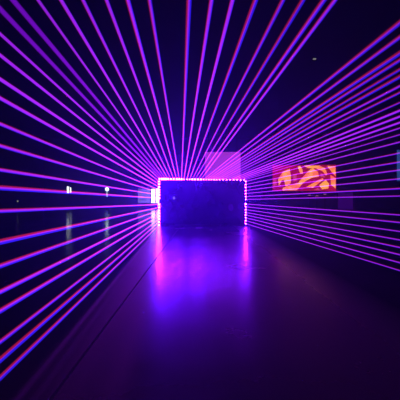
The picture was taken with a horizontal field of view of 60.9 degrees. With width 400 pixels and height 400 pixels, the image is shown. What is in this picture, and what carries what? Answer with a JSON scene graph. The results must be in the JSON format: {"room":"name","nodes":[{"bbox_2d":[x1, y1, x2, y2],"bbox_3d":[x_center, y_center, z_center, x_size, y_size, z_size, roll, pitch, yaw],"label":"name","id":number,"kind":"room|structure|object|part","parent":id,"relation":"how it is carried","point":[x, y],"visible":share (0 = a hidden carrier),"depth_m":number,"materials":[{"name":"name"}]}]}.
{"room":"nightclub","nodes":[
{"label":"nightclub","id":0,"kind":"room"},
{"bbox_2d":[0,121,43,208],"bbox_3d":[-34.250,-5.900,34.500,0.500,15.000,79.000,0,0,0],"label":"wall","id":1,"kind":"structure","parent":0,"point":[21,151],"depth_m":64.41,"materials":[{"name":"paint"}]},
{"bbox_2d":[0,207,399,399],"bbox_3d":[0.000,1.750,34.500,69.000,0.300,80.000,0,0,0],"label":"floor","id":2,"kind":"structure","parent":0,"point":[97,303],"depth_m":5.06,"materials":[{"name":"concrete"}]},
{"bbox_2d":[138,189,150,207],"bbox_3d":[-10.822,-0.298,66.060,2.546,3.795,0.900,0,0,0],"label":"lit sign","id":3,"kind":"object","parent":2,"relation":"on","point":[144,195],"visible":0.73,"depth_m":65.98,"materials":[{"name":"metal"}]},
{"bbox_2d":[138,189,149,202],"bbox_3d":[-10.822,-0.776,66.000,2.426,2.718,0.040,0,0,0],"label":"picture","id":4,"kind":"object","parent":3,"relation":"attached to","point":[143,194],"depth_m":65.98},
{"bbox_2d":[151,189,155,202],"bbox_3d":[-9.065,-0.298,66.060,0.858,3.795,0.900,0,0,0],"label":"box","id":5,"kind":"object","parent":2,"relation":"on","point":[153,191],"visible":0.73,"depth_m":65.98,"materials":[{"name":"metal"}]},
{"bbox_2d":[156,188,158,202],"bbox_3d":[-7.726,-0.346,66.060,1.595,3.892,0.900,0,0,0],"label":"box","id":6,"kind":"object","parent":2,"relation":"on","point":[157,191],"visible":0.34,"depth_m":65.98,"materials":[{"name":"metal"}]},
{"bbox_2d":[159,179,245,225],"bbox_3d":[0.154,0.155,21.400,5.348,2.891,0.900,0,0,0],"label":"block","id":7,"kind":"object","parent":2,"relation":"on","point":[182,202],"visible":0.96,"depth_m":20.99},
{"bbox_3d":[-2.485,0.155,21.400,0.070,2.891,0.900,0,0,0],"label":"rail","id":8,"kind":"part","parent":7,"relation":"part of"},
{"bbox_3d":[-1.784,0.155,21.005,1.280,2.691,0.030,0,0,0],"label":"panel","id":9,"kind":"part","parent":7,"relation":"part of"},
{"bbox_3d":[-0.492,0.155,21.005,1.280,2.691,0.030,0,0,0],"label":"panel","id":10,"kind":"part","parent":7,"relation":"part of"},
{"bbox_3d":[0.154,-1.256,21.400,5.208,0.070,0.900,0,0,0],"label":"rail","id":11,"kind":"part","parent":7,"relation":"part of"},
{"bbox_3d":[0.154,1.565,21.400,5.208,0.070,0.900,0,0,0],"label":"rail","id":12,"kind":"part","parent":7,"relation":"part of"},
{"bbox_3d":[0.800,0.155,21.005,1.280,2.691,0.030,0,0,0],"label":"panel","id":13,"kind":"part","parent":7,"relation":"part of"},
{"bbox_3d":[2.092,0.155,21.005,1.280,2.691,0.030,0,0,0],"label":"panel","id":14,"kind":"part","parent":7,"relation":"part of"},
{"bbox_3d":[2.793,0.155,21.400,0.070,2.891,0.900,0,0,0],"label":"rail","id":15,"kind":"part","parent":7,"relation":"part of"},
{"bbox_2d":[337,193,353,211],"bbox_3d":[19.685,0.296,46.060,2.149,2.607,0.900,0,0,0],"label":"lit sign","id":16,"kind":"object","parent":2,"relation":"on","point":[345,201],"visible":1,"depth_m":45.97,"materials":[{"name":"metal"}]},
{"bbox_2d":[0,0,399,137],"bbox_3d":[0.000,-13.550,34.500,69.000,0.300,80.000,0,0,0],"label":"ceiling","id":17,"kind":"structure","parent":0,"point":[69,68],"depth_m":34.64,"materials":[{"name":"black paint"}]},
{"bbox_2d":[204,53,240,178],"bbox_3d":[2.074,-7.536,31.027,3.357,11.728,0.115,0,0,0],"label":"projection screen","id":18,"kind":"object","parent":17,"relation":"hanging from","point":[217,164],"visible":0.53,"depth_m":30.98,"materials":[{"name":"fabric"}]},
{"bbox_3d":[2.074,-3.054,31.027,3.357,2.764,0.115,0,0,0],"label":"frame","id":19,"kind":"part","parent":18,"relation":"part of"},
{"bbox_2d":[205,152,240,178],"bbox_3d":[2.074,-3.054,31.000,3.237,2.644,0.040,0,0,0],"label":"picture","id":20,"kind":"object","parent":18,"relation":"attached to","point":[218,165],"depth_m":30.98},
{"bbox_2d":[272,85,336,191],"bbox_3d":[12.238,-7.199,40.027,7.414,12.401,0.115,0,0,6],"label":"projection screen","id":21,"kind":"object","parent":17,"relation":"hanging from","point":[303,177],"visible":1,"depth_m":39.95,"materials":[{"name":"fabric"}]},
{"bbox_2d":[272,165,335,190],"bbox_3d":[12.235,-2.588,39.997,7.294,3.059,0.046,0,0,6],"label":"picture","id":22,"kind":"object","parent":21,"relation":"attached to","point":[284,177],"depth_m":39.98},
{"bbox_3d":[12.238,-2.588,40.027,7.414,3.179,0.115,0,0,6],"label":"frame","id":23,"kind":"part","parent":21,"relation":"part of","materials":[{"name":"orange"}]},
{"bbox_2d":[396,149,399,181],"bbox_3d":[21.440,-7.620,34.028,3.640,11.560,0.115,0,0,0],"label":"projection screen","id":24,"kind":"object","parent":17,"relation":"hanging from","point":[397,150],"visible":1,"depth_m":33.98,"materials":[{"name":"fabric"}]},
{"bbox_2d":[44,138,355,206],"bbox_3d":[0.000,-5.900,74.250,68.000,15.000,0.500,0,0,0],"label":"wall","id":25,"kind":"structure","parent":0,"point":[88,166],"depth_m":74.01,"materials":[{"name":"paint"}]},
{"bbox_2d":[356,121,399,208],"bbox_3d":[34.250,-5.900,34.500,0.500,15.000,79.000,0,0,0],"label":"wall","id":26,"kind":"structure","parent":0,"point":[377,186],"depth_m":64.75,"materials":[{"name":"paint"}]}
]}

